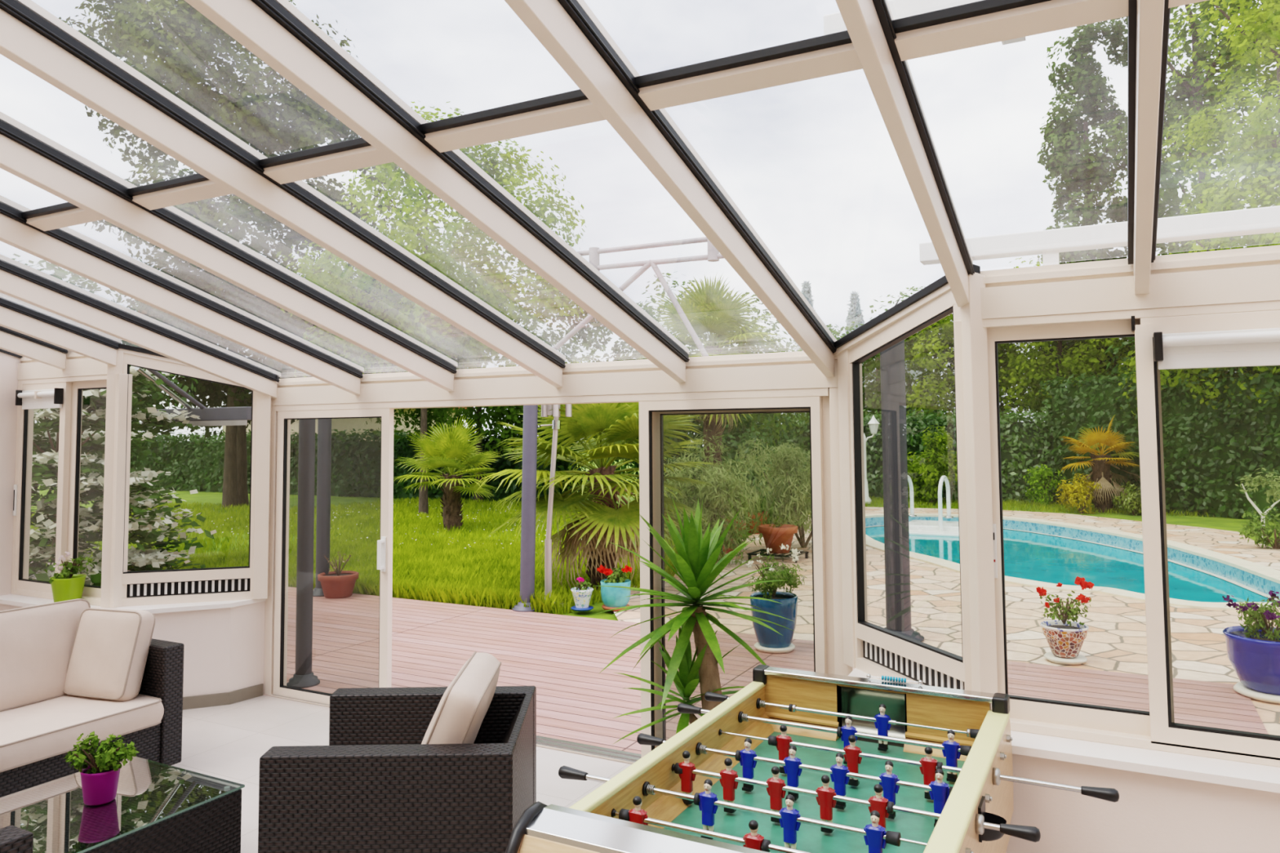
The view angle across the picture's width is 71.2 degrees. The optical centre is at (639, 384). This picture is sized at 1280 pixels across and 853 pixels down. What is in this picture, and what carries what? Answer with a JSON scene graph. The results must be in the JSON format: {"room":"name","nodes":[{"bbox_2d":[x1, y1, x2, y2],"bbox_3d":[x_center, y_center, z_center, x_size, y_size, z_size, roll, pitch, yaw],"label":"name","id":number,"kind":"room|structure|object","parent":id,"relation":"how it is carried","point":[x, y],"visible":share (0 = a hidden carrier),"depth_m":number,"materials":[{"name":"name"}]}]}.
{"room":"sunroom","nodes":[
{"label":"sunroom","id":0,"kind":"room"},
{"bbox_2d":[0,351,22,595],"bbox_3d":[-6.179,0.147,4.639,0.140,4.133,5.480,-2,-4,28],"label":"wall","id":1,"kind":"structure","parent":0,"point":[8,363],"depth_m":6.90,"materials":[{"name":"white paint"}]},
{"bbox_2d":[17,357,106,380],"bbox_3d":[-4.288,-0.115,6.744,1.250,0.130,0.100,-2,-4,28],"label":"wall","id":2,"kind":"structure","parent":0,"point":[78,366],"depth_m":6.69,"materials":[{"name":"white paint"}]},
{"bbox_2d":[19,350,87,363],"bbox_3d":[-4.286,-0.217,6.755,1.250,0.075,0.088,-2,-4,28],"label":"trim","id":3,"kind":"structure","parent":2,"relation":"on","point":[70,355],"depth_m":6.71,"materials":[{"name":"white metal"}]},
{"bbox_2d":[0,600,265,697],"bbox_3d":[-3.879,1.962,6.479,2.104,0.690,0.665,-1,-3,7],"label":"wall","id":4,"kind":"structure","parent":0,"point":[224,648],"depth_m":6.42,"materials":[{"name":"white paint"}]},
{"bbox_2d":[10,373,132,608],"bbox_3d":[-4.262,0.773,6.674,1.300,1.652,0.113,-2,-4,28],"label":"window","id":5,"kind":"structure","parent":4,"relation":"in","point":[71,411],"depth_m":6.67,"materials":[{"name":"white metal"}]},
{"bbox_2d":[15,387,63,409],"bbox_3d":[-4.564,0.113,6.794,0.530,0.149,0.060,-2,-4,28],"label":"roller blind","id":6,"kind":"object","parent":5,"relation":"attached to","point":[42,398],"visible":1,"depth_m":6.79,"materials":[{"name":"white fabric"}]},
{"bbox_2d":[0,594,265,613],"bbox_3d":[-3.892,1.601,6.467,2.123,0.030,0.696,-1,-3,7],"label":"window sill","id":7,"kind":"structure","parent":4,"relation":"on","point":[22,601],"depth_m":6.43,"materials":[{"name":"white paint"}]},
{"bbox_2d":[44,551,93,602],"bbox_3d":[-4.114,1.396,6.433,0.244,0.379,0.306,-2,-4,28],"label":"potted plant","id":8,"kind":"object","parent":7,"relation":"on","point":[67,586],"visible":0.91,"depth_m":6.38,"materials":[{"name":"green plant"}]},
{"bbox_2d":[100,350,271,608],"bbox_3d":[-3.291,0.667,6.540,1.089,1.835,0.082,1,-3,-17],"label":"window","id":9,"kind":"structure","parent":4,"relation":"in","point":[144,588],"depth_m":6.53,"materials":[{"name":"white metal"}]},
{"bbox_2d":[126,577,250,597],"bbox_3d":[-3.289,1.479,6.506,0.849,0.100,0.015,1,-3,-17],"label":"vent grille","id":10,"kind":"object","parent":9,"relation":"attached to","point":[168,587],"depth_m":6.49,"materials":[{"name":"white metal"}]},
{"bbox_2d":[182,684,263,710],"bbox_3d":[-3.866,2.260,6.398,2.116,0.085,0.595,-1,-3,3],"label":"baseboard","id":11,"kind":"structure","parent":4,"relation":"attached to","point":[251,692],"depth_m":6.39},
{"bbox_2d":[172,694,631,852],"bbox_3d":[-1.585,2.116,2.441,10.100,0.120,6.300,-2,-4,28],"label":"floor","id":12,"kind":"structure","parent":0,"point":[228,742],"depth_m":5.49,"materials":[{"name":"grey tile"}]},
{"bbox_2d":[0,825,33,852],"bbox_3d":[-2.450,1.704,2.482,0.920,0.720,0.940,-2,-4,28],"label":"rattan armchair","id":13,"kind":"object","parent":12,"relation":"on","point":[13,839],"visible":1,"depth_m":2.67,"materials":[{"name":"black wicker"}]},
{"bbox_2d":[0,638,183,797],"bbox_3d":[-3.515,1.828,4.485,0.917,0.720,2.028,-2,-4,28],"label":"sofa","id":14,"kind":"object","parent":12,"relation":"on","point":[162,678],"visible":0.27,"depth_m":5.07,"materials":[{"name":"black plastic"}]},
{"bbox_2d":[0,693,164,773],"bbox_3d":[-3.210,1.833,4.822,0.762,0.143,0.908,-2,-4,28],"label":"seat cushion","id":15,"kind":"object","parent":14,"relation":"on","point":[32,733],"visible":0.75,"depth_m":4.71,"materials":[{"name":"beige fabric"}]},
{"bbox_2d":[0,598,90,711],"bbox_3d":[-3.502,1.532,4.989,0.254,0.542,0.874,-2,-4,27],"label":"cushion","id":16,"kind":"object","parent":15,"relation":"on","point":[37,642],"visible":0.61,"depth_m":5.03,"materials":[{"name":"beige fabric"}]},
{"bbox_2d":[62,607,155,701],"bbox_3d":[-3.057,1.551,5.154,0.480,0.490,0.238,-2,-4,19],"label":"cushion","id":17,"kind":"object","parent":15,"relation":"on","point":[108,659],"visible":1,"depth_m":5.08,"materials":[{"name":"beige fabric"}]},
{"bbox_2d":[0,756,244,852],"bbox_3d":[-2.292,1.931,3.647,0.805,0.399,0.945,-2,-4,28],"label":"coffee table","id":18,"kind":"object","parent":12,"relation":"on","point":[157,807],"visible":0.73,"depth_m":3.68,"materials":[{"name":"glass"}]},
{"bbox_2d":[63,731,139,806],"bbox_3d":[-2.239,1.595,3.724,0.277,0.278,0.202,1,-4,-24],"label":"potted plant","id":19,"kind":"object","parent":18,"relation":"on","point":[99,779],"visible":1,"depth_m":3.69,"materials":[{"name":"green plant"}]},
{"bbox_2d":[257,685,536,852],"bbox_3d":[-0.952,1.768,3.768,0.940,0.720,0.920,0,-3,-1],"label":"rattan armchair","id":20,"kind":"object","parent":12,"relation":"on","point":[375,788],"visible":0.83,"depth_m":3.33,"materials":[{"name":"black wicker"}]},
{"bbox_3d":[-1.052,1.760,3.766,0.685,0.138,0.685,0,-3,-1],"label":"seat cushion","id":21,"kind":"object","parent":20,"relation":"on","visible":0},
{"bbox_2d":[421,651,501,744],"bbox_3d":[-0.789,1.472,3.788,0.329,0.537,0.676,0,-3,-1],"label":"cushion","id":22,"kind":"object","parent":21,"relation":"on","point":[459,716],"visible":0.63,"depth_m":3.51,"materials":[{"name":"beige fabric"}]},
{"bbox_2d":[595,499,797,744],"bbox_3d":[0.260,1.376,4.567,1.040,1.578,1.042,-2,-4,28],"label":"yucca","id":23,"kind":"object","parent":12,"relation":"on","point":[695,560],"visible":0.79,"depth_m":4.51,"materials":[{"name":"plant"}]},
{"bbox_2d":[505,664,1119,852],"bbox_3d":[0.558,1.584,2.729,1.650,0.945,1.932,-2,-4,28],"label":"table","id":24,"kind":"object","parent":12,"relation":"on","point":[793,761],"visible":1,"depth_m":2.90,"materials":[{"name":"brown wood"}]},
{"bbox_2d":[866,674,922,684],"bbox_3d":[1.001,1.162,3.522,0.218,0.018,0.018,-2,-4,28],"label":"counter","id":25,"kind":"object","parent":24,"relation":"on","point":[868,676],"depth_m":3.51,"materials":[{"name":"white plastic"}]},
{"bbox_2d":[977,795,1006,842],"bbox_3d":[1.016,1.256,2.571,0.070,0.095,0.095,-2,-4,28],"label":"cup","id":26,"kind":"object","parent":24,"relation":"on","point":[988,834],"depth_m":2.57,"materials":[{"name":"black plastic"}]},
{"bbox_2d":[271,362,838,405],"bbox_3d":[-0.835,0.026,5.802,4.420,0.132,0.130,-2,-4,28],"label":"beam","id":27,"kind":"structure","parent":0,"point":[808,375],"depth_m":5.47,"materials":[{"name":"white metal"}]},
{"bbox_2d":[276,351,837,387],"bbox_3d":[-0.824,-0.076,5.809,4.360,0.074,0.118,-2,-4,28],"label":"trim","id":28,"kind":"structure","parent":27,"relation":"on","point":[797,357],"depth_m":5.46,"materials":[{"name":"white metal"}]},
{"bbox_2d":[263,386,854,764],"bbox_3d":[-0.838,1.164,5.714,4.420,2.150,0.178,-2,-4,28],"label":"door","id":29,"kind":"structure","parent":27,"relation":"in","point":[822,403],"depth_m":5.26,"materials":[{"name":"white metal"}]},
{"bbox_2d":[837,275,997,710],"bbox_3d":[1.239,0.497,4.158,0.082,1.832,1.096,1,-3,-17],"label":"window","id":30,"kind":"structure","parent":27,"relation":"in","point":[875,651],"depth_m":3.93,"materials":[{"name":"white metal"}]},
{"bbox_2d":[862,640,964,689],"bbox_3d":[1.258,1.306,4.115,0.015,0.100,0.856,1,-3,-17],"label":"vent grille","id":31,"kind":"object","parent":30,"relation":"attached to","point":[885,660],"depth_m":4.14,"materials":[{"name":"white metal"}]},
{"bbox_2d":[0,0,1207,398],"bbox_3d":[-1.576,-1.127,2.690,9.940,1.973,6.237,-2,-4,28],"label":"roof frame","id":32,"kind":"structure","parent":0,"point":[43,316],"depth_m":3.44,"materials":[{"name":"white metal"}]},
{"bbox_2d":[823,0,1026,44],"bbox_3d":[2.146,-1.078,1.879,3.570,0.173,0.090,-2,-4,28],"label":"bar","id":33,"kind":"object","parent":32,"relation":"on","point":[833,22],"visible":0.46,"depth_m":2.56,"materials":[{"name":"white metal"}]},
{"bbox_2d":[919,205,1279,265],"bbox_3d":[2.819,-0.594,3.116,3.570,0.164,0.090,-2,-4,28],"label":"bar","id":34,"kind":"object","parent":32,"relation":"on","point":[1048,242],"visible":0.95,"depth_m":3.58,"materials":[{"name":"white metal"}]},
{"bbox_2d":[980,264,1279,319],"bbox_3d":[2.637,-0.376,3.088,2.880,0.129,0.100,-2,-4,28],"label":"beam","id":35,"kind":"structure","parent":0,"point":[1252,283],"depth_m":3.43,"materials":[{"name":"white metal"}]},
{"bbox_2d":[955,300,1279,767],"bbox_3d":[2.628,0.513,3.044,2.915,1.650,0.100,-2,-4,28],"label":"window","id":36,"kind":"structure","parent":35,"relation":"in","point":[1156,729],"depth_m":3.39,"materials":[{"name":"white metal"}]},
{"bbox_2d":[1153,328,1279,369],"bbox_3d":[2.387,-0.141,3.113,1.040,0.137,0.060,-2,-4,28],"label":"roller blind","id":37,"kind":"object","parent":36,"relation":"attached to","point":[1251,347],"visible":1,"depth_m":3.26,"materials":[{"name":"white fabric"}]},
{"bbox_2d":[980,244,1279,287],"bbox_3d":[2.652,-0.478,3.092,2.850,0.075,0.088,-2,-4,28],"label":"trim","id":38,"kind":"structure","parent":35,"relation":"on","point":[1268,255],"depth_m":3.46,"materials":[{"name":"white metal"}]},
{"bbox_2d":[1005,753,1279,852],"bbox_3d":[2.299,1.722,3.129,3.644,0.690,0.792,-3,-4,40],"label":"wall","id":39,"kind":"structure","parent":0,"point":[1152,813],"depth_m":3.23,"materials":[{"name":"white paint"}]},
{"bbox_2d":[848,667,1279,793],"bbox_3d":[2.273,1.361,3.122,3.664,0.030,0.824,-3,-4,40],"label":"window sill","id":40,"kind":"structure","parent":39,"relation":"on","point":[1197,768],"depth_m":3.23,"materials":[{"name":"white paint"}]},
{"label":"outside","id":41,"kind":"structure","parent":0,"visible":0},
{"bbox_2d":[28,560,1268,764],"bbox_3d":[-4.355,2.583,9.512,18.360,0.130,3.620,-2,-4,28],"label":"deck","id":42,"kind":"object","parent":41,"point":[562,656],"visible":0.33,"depth_m":7.52,"materials":[{"name":"brown wood"}]},
{"bbox_2d":[28,365,216,586],"bbox_3d":[-5.587,1.096,8.577,2.928,2.792,2.848,-2,-4,28],"label":"viburnum","id":43,"kind":"object","parent":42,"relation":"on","point":[142,495],"visible":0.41,"depth_m":8.25,"materials":[{"name":"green plant"}]},
{"bbox_2d":[286,418,319,688],"bbox_3d":[-2.657,1.214,7.108,0.248,2.300,0.248,-2,-4,28],"label":"post","id":44,"kind":"object","parent":42,"relation":"on","point":[304,677],"visible":0.88,"depth_m":7.05,"materials":[{"name":"metal"}]},
{"bbox_2d":[312,418,331,596],"bbox_3d":[-3.947,1.235,11.171,0.328,2.750,0.328,-2,-4,28],"label":"post","id":45,"kind":"object","parent":42,"relation":"on","point":[324,425],"visible":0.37,"depth_m":11.10,"materials":[{"name":"metal"}]},
{"bbox_2d":[317,551,359,598],"bbox_3d":[-3.693,2.319,10.955,0.483,0.556,0.480,-2,-4,28],"label":"potted shrub","id":46,"kind":"object","parent":42,"relation":"on","point":[340,584],"visible":1,"depth_m":10.81,"materials":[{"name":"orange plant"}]},
{"bbox_2d":[317,570,359,598],"bbox_3d":[-3.691,2.457,10.946,0.480,0.280,0.480,-2,-4,28],"label":"pot","id":47,"kind":"object","parent":46,"relation":"on","point":[339,584],"depth_m":10.79,"materials":[{"name":"brown ceramic"}]},
{"bbox_2d":[511,404,537,612],"bbox_3d":[-1.279,1.154,10.121,0.328,2.754,0.328,-2,-4,28],"label":"post","id":48,"kind":"object","parent":42,"relation":"on","point":[527,522],"visible":0.77,"depth_m":10.03,"materials":[{"name":"grey metal"}]},
{"bbox_2d":[552,236,724,355],"bbox_3d":[-0.197,-0.817,9.653,2.398,1.385,0.116,-2,-4,28],"label":"frame","id":49,"kind":"object","parent":48,"relation":"attached to","point":[713,255],"visible":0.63,"depth_m":9.46,"materials":[{"name":"silver metal"}]},
{"bbox_2d":[745,543,806,653],"bbox_3d":[1.249,1.924,8.067,0.570,0.938,0.548,-2,-4,28],"label":"potted plant","id":50,"kind":"object","parent":42,"relation":"on","point":[769,641],"visible":0.9,"depth_m":7.94,"materials":[{"name":"teal ceramic"}]},
{"bbox_2d":[750,591,797,648],"bbox_3d":[1.212,2.137,8.085,0.430,0.455,0.430,-2,-4,28],"label":"pot","id":51,"kind":"object","parent":50,"relation":"on","point":[766,637],"depth_m":7.93,"materials":[{"name":"teal ceramic"}]},
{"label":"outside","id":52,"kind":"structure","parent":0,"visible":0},
{"bbox_2d":[134,366,251,426],"bbox_3d":[-4.624,0.118,8.604,1.600,0.570,0.992,-2,-4,28],"label":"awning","id":53,"kind":"object","parent":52,"point":[235,415],"visible":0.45,"depth_m":8.67,"materials":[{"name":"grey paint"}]},
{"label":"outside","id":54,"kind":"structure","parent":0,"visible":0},
{"bbox_2d":[30,448,1279,620],"bbox_3d":[31.907,4.690,50.429,200.000,0.001,170.000,-2,-4,28],"label":"lawn","id":55,"kind":"structure","parent":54,"point":[1220,523],"depth_m":20.98,"materials":[{"name":"green plant"}]},
{"bbox_2d":[12,251,198,534],"bbox_3d":[-9.282,0.341,12.476,5.222,4.903,5.125,-2,-4,22],"label":"tree","id":56,"kind":"object","parent":55,"relation":"on","point":[60,273],"visible":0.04,"depth_m":13.14,"materials":[{"name":"green plant"}]},
{"bbox_2d":[58,0,402,508],"bbox_3d":[-12.055,-4.449,25.793,10.103,16.023,8.443,-2,-4,28],"label":"broadleaf tree","id":57,"kind":"object","parent":55,"relation":"on","point":[309,126],"visible":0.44,"depth_m":24.09,"materials":[{"name":"green plant"}]},
{"bbox_2d":[120,251,456,506],"bbox_3d":[-11.113,-0.213,26.480,11.777,7.630,7.320,-2,-4,28],"label":"tree","id":58,"kind":"object","parent":55,"relation":"on","point":[256,306],"visible":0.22,"depth_m":24.90,"materials":[{"name":"green plant"}]},
{"bbox_2d":[97,426,588,502],"bbox_3d":[-12.255,2.908,32.355,23.639,2.773,2.306,-2,-4,28],"label":"hedge","id":59,"kind":"object","parent":55,"relation":"on","point":[198,464],"visible":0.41,"depth_m":30.46,"materials":[{"name":"green plant"}]},
{"bbox_2d":[222,406,466,441],"bbox_3d":[-13.284,1.953,39.053,7.000,4.800,11.800,3,-4,-42],"label":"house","id":60,"kind":"structure","parent":55,"relation":"on","point":[340,424],"depth_m":34.27,"materials":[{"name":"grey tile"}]},
{"bbox_2d":[275,100,586,515],"bbox_3d":[-5.300,-1.909,22.660,6.988,10.486,8.389,2,-4,-34],"label":"broadleaf tree","id":61,"kind":"object","parent":55,"relation":"on","point":[426,327],"visible":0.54,"depth_m":21.37,"materials":[{"name":"green plant"}]},
{"bbox_2d":[393,414,502,533],"bbox_3d":[-3.995,1.895,18.822,2.456,2.517,2.578,-2,-4,28],"label":"fan palm","id":62,"kind":"object","parent":55,"relation":"on","point":[443,450],"visible":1,"depth_m":18.61,"materials":[{"name":"green plant"}]},
{"bbox_2d":[540,404,572,606],"bbox_3d":[-0.997,1.239,10.317,0.570,2.600,0.480,-2,-4,28],"label":"pole","id":63,"kind":"object","parent":55,"relation":"on","point":[545,411],"visible":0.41,"depth_m":10.30,"materials":[{"name":"silver metal"}]},
{"bbox_2d":[570,577,593,611],"bbox_3d":[-0.646,2.336,9.992,0.260,0.367,0.260,-2,-4,28],"label":"potted flower","id":64,"kind":"object","parent":55,"relation":"on","point":[582,594],"visible":1,"depth_m":9.92,"materials":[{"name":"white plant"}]},
{"bbox_2d":[364,250,809,502],"bbox_3d":[-2.483,-0.344,26.395,15.462,7.758,6.082,-1,-3,17],"label":"tree","id":65,"kind":"object","parent":55,"relation":"on","point":[497,413],"visible":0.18,"depth_m":25.45,"materials":[{"name":"green plant"}]},
{"bbox_2d":[471,358,719,591],"bbox_3d":[-0.543,1.164,11.347,3.164,3.057,3.049,-2,-4,28],"label":"fan palm","id":66,"kind":"object","parent":55,"relation":"on","point":[601,520],"visible":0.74,"depth_m":10.88,"materials":[{"name":"green plant"}]},
{"bbox_2d":[29,495,1229,614],"bbox_3d":[-1.790,3.094,21.153,28.106,0.260,19.644,-2,-4,28],"label":"grass","id":67,"kind":"structure","parent":55,"relation":"on","point":[457,575],"depth_m":14.90,"materials":[{"name":"green plant"}]},
{"bbox_2d":[607,413,808,524],"bbox_3d":[1.370,1.353,19.776,4.786,4.014,3.173,-3,-4,36],"label":"shrub","id":68,"kind":"object","parent":55,"relation":"on","point":[735,441],"visible":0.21,"depth_m":19.27,"materials":[{"name":"green plant"}]},
{"bbox_2d":[636,274,785,555],"bbox_3d":[1.166,0.494,14.530,2.750,4.708,2.496,-3,-4,38],"label":"fan palm","id":69,"kind":"object","parent":55,"relation":"on","point":[707,310],"visible":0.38,"depth_m":14.30,"materials":[{"name":"green plant"}]},
{"bbox_2d":[663,429,774,565],"bbox_3d":[1.109,1.820,13.494,1.765,2.280,1.566,-2,-4,28],"label":"oleander","id":70,"kind":"object","parent":55,"relation":"on","point":[717,495],"visible":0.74,"depth_m":13.33,"materials":[{"name":"green plant"}]},
{"bbox_2d":[791,280,815,421],"bbox_3d":[11.501,-0.849,61.617,4.680,12.685,4.755,-2,-4,28],"label":"conifer","id":71,"kind":"object","parent":55,"relation":"on","point":[806,291],"visible":0.11,"depth_m":61.68,"materials":[{"name":"green plant"}]},
{"bbox_2d":[844,290,875,411],"bbox_3d":[14.331,-0.448,58.941,4.492,11.524,4.501,-2,-4,28],"label":"conifer","id":72,"kind":"object","parent":55,"relation":"on","point":[855,312],"visible":0.16,"depth_m":58.95,"materials":[{"name":"green plant"}]},
{"bbox_2d":[863,415,879,503],"bbox_3d":[6.347,2.119,25.266,0.880,2.500,0.320,-2,-4,28],"label":"lamp post","id":73,"kind":"object","parent":55,"relation":"on","point":[873,424],"visible":0.59,"depth_m":25.16,"materials":[{"name":"white metal"}]},
{"bbox_2d":[739,403,1055,503],"bbox_3d":[7.716,2.308,27.926,12.155,3.230,2.339,-2,-4,28],"label":"hedge","id":74,"kind":"object","parent":55,"relation":"on","point":[1020,451],"visible":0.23,"depth_m":26.25,"materials":[{"name":"green plant"}]},
{"bbox_2d":[906,424,957,502],"bbox_3d":[8.187,2.247,25.315,1.755,2.287,1.875,2,-4,-30],"label":"leafy shrub","id":75,"kind":"object","parent":55,"relation":"on","point":[925,486],"visible":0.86,"depth_m":24.96,"materials":[{"name":"green plant"}]},
{"bbox_2d":[793,286,1132,423],"bbox_3d":[11.830,0.243,34.050,15.809,8.059,6.755,-1,-3,17],"label":"tree","id":76,"kind":"object","parent":55,"relation":"on","point":[873,401],"visible":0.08,"depth_m":32.98,"materials":[{"name":"green plant"}]},
{"bbox_2d":[904,257,1135,422],"bbox_3d":[12.996,-0.230,29.540,10.065,7.682,5.354,-3,-4,35],"label":"maple tree","id":77,"kind":"object","parent":55,"relation":"on","point":[1012,369],"visible":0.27,"depth_m":29.25,"materials":[{"name":"green plant"}]},
{"bbox_2d":[1022,463,1065,506],"bbox_3d":[10.969,2.769,24.268,1.062,1.215,0.865,-2,-4,28],"label":"leafy shrub","id":78,"kind":"object","parent":55,"relation":"on","point":[1037,478],"visible":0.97,"depth_m":24.20,"materials":[{"name":"green plant"}]},
{"bbox_2d":[1056,472,1102,514],"bbox_3d":[10.743,2.739,22.051,1.012,1.113,1.024,0,-3,-9],"label":"leafy shrub","id":79,"kind":"object","parent":55,"relation":"on","point":[1077,493],"visible":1,"depth_m":21.95,"materials":[{"name":"yellow plant"}]},
{"bbox_2d":[1035,16,1135,385],"bbox_3d":[14.998,-4.798,29.519,4.163,16.764,3.737,-2,-4,28],"label":"poplar","id":80,"kind":"object","parent":55,"relation":"on","point":[1069,136],"visible":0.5,"depth_m":29.56,"materials":[{"name":"green plant"}]},
{"bbox_2d":[1060,416,1140,512],"bbox_3d":[11.642,2.001,22.477,2.074,2.508,1.964,-2,-4,28],"label":"fan palm","id":81,"kind":"object","parent":55,"relation":"on","point":[1100,464],"visible":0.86,"depth_m":22.29,"materials":[{"name":"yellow plant"}]},
{"bbox_2d":[1112,480,1142,515],"bbox_3d":[11.916,2.796,21.484,1.031,0.943,0.960,2,-4,-32],"label":"leafy shrub","id":82,"kind":"object","parent":55,"relation":"on","point":[1131,505],"visible":0.59,"depth_m":21.36,"materials":[{"name":"green plant"}]},
{"bbox_2d":[1038,365,1279,521],"bbox_3d":[14.472,1.365,20.671,2.631,4.119,11.052,1,-4,-26],"label":"hedge","id":83,"kind":"object","parent":55,"relation":"on","point":[1207,451],"visible":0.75,"depth_m":21.32,"materials":[{"name":"green plant"}]},
{"bbox_2d":[1104,337,1241,381],"bbox_3d":[18.393,-0.667,23.373,11.186,7.770,5.784,-2,-4,28],"label":"tree","id":84,"kind":"object","parent":55,"relation":"on","point":[1116,350],"visible":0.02,"depth_m":25.51,"materials":[{"name":"green plant"}]},
{"bbox_2d":[1100,0,1279,355],"bbox_3d":[17.344,-5.940,27.387,6.068,18.778,5.604,-3,-4,34],"label":"tree","id":85,"kind":"object","parent":55,"relation":"on","point":[1175,105],"visible":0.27,"depth_m":27.25,"materials":[{"name":"green plant"}]},
{"bbox_2d":[1115,350,1279,420],"bbox_3d":[15.094,0.199,21.028,7.006,5.809,4.256,-3,-4,38],"label":"maple tree","id":86,"kind":"object","parent":55,"relation":"on","point":[1193,378],"visible":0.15,"depth_m":21.06,"materials":[{"name":"green plant"}]},
{"bbox_2d":[1161,0,1279,379],"bbox_3d":[14.428,-4.651,19.739,5.209,15.348,6.015,2,-4,-35],"label":"tree","id":87,"kind":"object","parent":55,"relation":"on","point":[1264,144],"visible":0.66,"depth_m":19.77,"materials":[{"name":"green plant"}]},
{"bbox_2d":[1235,467,1279,545],"bbox_3d":[10.836,2.104,15.472,0.864,1.365,0.634,-3,-4,40],"label":"young tree","id":88,"kind":"object","parent":55,"relation":"on","point":[1270,492],"visible":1,"depth_m":15.51,"materials":[{"name":"green plant"}]},
{"bbox_2d":[1239,506,1279,549],"bbox_3d":[10.667,2.441,14.891,1.248,0.835,0.954,-2,-4,28],"label":"leafy shrub","id":89,"kind":"object","parent":55,"relation":"on","point":[1258,532],"visible":0.99,"depth_m":14.86,"materials":[{"name":"green plant"}]},
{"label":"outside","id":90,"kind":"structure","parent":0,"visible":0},
{"bbox_2d":[613,506,1279,735],"bbox_3d":[8.254,2.552,11.474,17.200,0.001,20.900,-2,-4,28],"label":"patio","id":91,"kind":"structure","parent":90,"point":[1116,639],"depth_m":9.69,"materials":[{"name":"beige stone"}]},
{"bbox_2d":[596,564,631,610],"bbox_3d":[-0.267,2.272,10.040,0.356,0.495,0.380,2,-4,-38],"label":"geranium","id":92,"kind":"object","parent":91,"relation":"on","point":[612,597],"visible":0.94,"depth_m":9.94,"materials":[{"name":"teal ceramic"}]},
{"bbox_2d":[600,578,631,607],"bbox_3d":[-0.273,2.350,10.053,0.344,0.280,0.344,-2,-4,28],"label":"pot","id":93,"kind":"object","parent":92,"relation":"on","point":[611,597],"depth_m":9.92,"materials":[{"name":"teal ceramic"}]},
{"bbox_2d":[685,455,766,553],"bbox_3d":[1.478,1.994,14.988,1.309,1.621,1.154,-2,-4,28],"label":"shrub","id":94,"kind":"object","parent":91,"relation":"on","point":[727,460],"visible":0.08,"depth_m":14.81,"materials":[{"name":"plant"}]},
{"bbox_2d":[731,452,786,533],"bbox_3d":[2.345,2.161,17.885,1.289,1.612,1.164,-1,-3,10],"label":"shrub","id":95,"kind":"object","parent":91,"relation":"on","point":[751,527],"visible":0.11,"depth_m":17.65,"materials":[{"name":"plant"}]},
{"bbox_2d":[747,511,768,533],"bbox_3d":[2.328,2.756,17.844,0.504,0.420,0.504,-2,-4,28],"label":"pot","id":96,"kind":"object","parent":95,"relation":"on","point":[751,527],"depth_m":17.66,"materials":[{"name":"ceramic"}]},
{"bbox_2d":[747,548,808,563],"bbox_3d":[2.169,2.689,14.021,0.800,0.110,0.600,-2,-4,28],"label":"trivet","id":97,"kind":"object","parent":91,"relation":"on","point":[762,550],"visible":0.66,"depth_m":13.92,"materials":[{"name":"black metal"}]},
{"bbox_2d":[758,515,797,553],"bbox_3d":[2.166,2.347,14.040,0.620,0.576,0.620,-2,-4,28],"label":"potted succulent","id":98,"kind":"object","parent":97,"relation":"on","point":[777,534],"visible":1,"depth_m":13.85,"materials":[{"name":"orange ceramic"}]},
{"bbox_2d":[735,437,865,547],"bbox_3d":[2.695,1.883,15.351,2.266,1.932,2.308,-1,-3,15],"label":"oleander","id":99,"kind":"object","parent":91,"relation":"on","point":[801,492],"visible":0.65,"depth_m":15.32,"materials":[{"name":"green plant"}]},
{"bbox_2d":[880,339,924,641],"bbox_3d":[2.449,0.962,8.580,0.460,2.900,0.460,-2,-4,28],"label":"post","id":100,"kind":"object","parent":91,"relation":"on","point":[892,365],"visible":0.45,"depth_m":8.49,"materials":[{"name":"metal"}]},
{"bbox_2d":[1035,576,1094,665],"bbox_3d":[3.624,1.999,7.628,0.414,0.722,0.389,-1,-3,3],"label":"geranium","id":101,"kind":"object","parent":91,"relation":"on","point":[1065,638],"visible":1,"depth_m":7.55,"materials":[{"name":"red ceramic"}]},
{"bbox_2d":[1040,620,1088,657],"bbox_3d":[3.618,2.181,7.620,0.374,0.259,0.374,-2,-4,28],"label":"pot","id":102,"kind":"object","parent":101,"relation":"on","point":[1064,639],"depth_m":7.52,"materials":[{"name":"multicoloured ceramic"}]},
{"bbox_2d":[865,513,1279,610],"bbox_3d":[6.662,3.074,15.634,5.490,0.585,12.102,-1,-3,2],"label":"swimming pool","id":103,"kind":"object","parent":91,"relation":"in","point":[1038,553],"visible":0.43,"depth_m":14.67,"materials":[{"name":"liquid"}]},
{"bbox_2d":[937,475,953,531],"bbox_3d":[6.836,2.789,20.070,0.200,1.469,1.244,-2,-4,28],"label":"pool handrail","id":104,"kind":"object","parent":103,"relation":"attached to","point":[944,477],"visible":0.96,"depth_m":19.71,"materials":[{"name":"white metal"}]},
{"bbox_2d":[1222,590,1279,704],"bbox_3d":[4.637,1.919,6.571,0.600,0.744,0.600,-2,-4,28],"label":"potted plant","id":105,"kind":"object","parent":91,"relation":"on","point":[1253,651],"visible":1,"depth_m":6.48,"materials":[{"name":"ceramic"}]},
{"bbox_2d":[1222,626,1279,695],"bbox_3d":[4.638,2.038,6.564,0.600,0.405,0.600,-2,-4,28],"label":"pot","id":106,"kind":"object","parent":105,"relation":"on","point":[1254,655],"depth_m":6.46,"materials":[{"name":"ceramic"}]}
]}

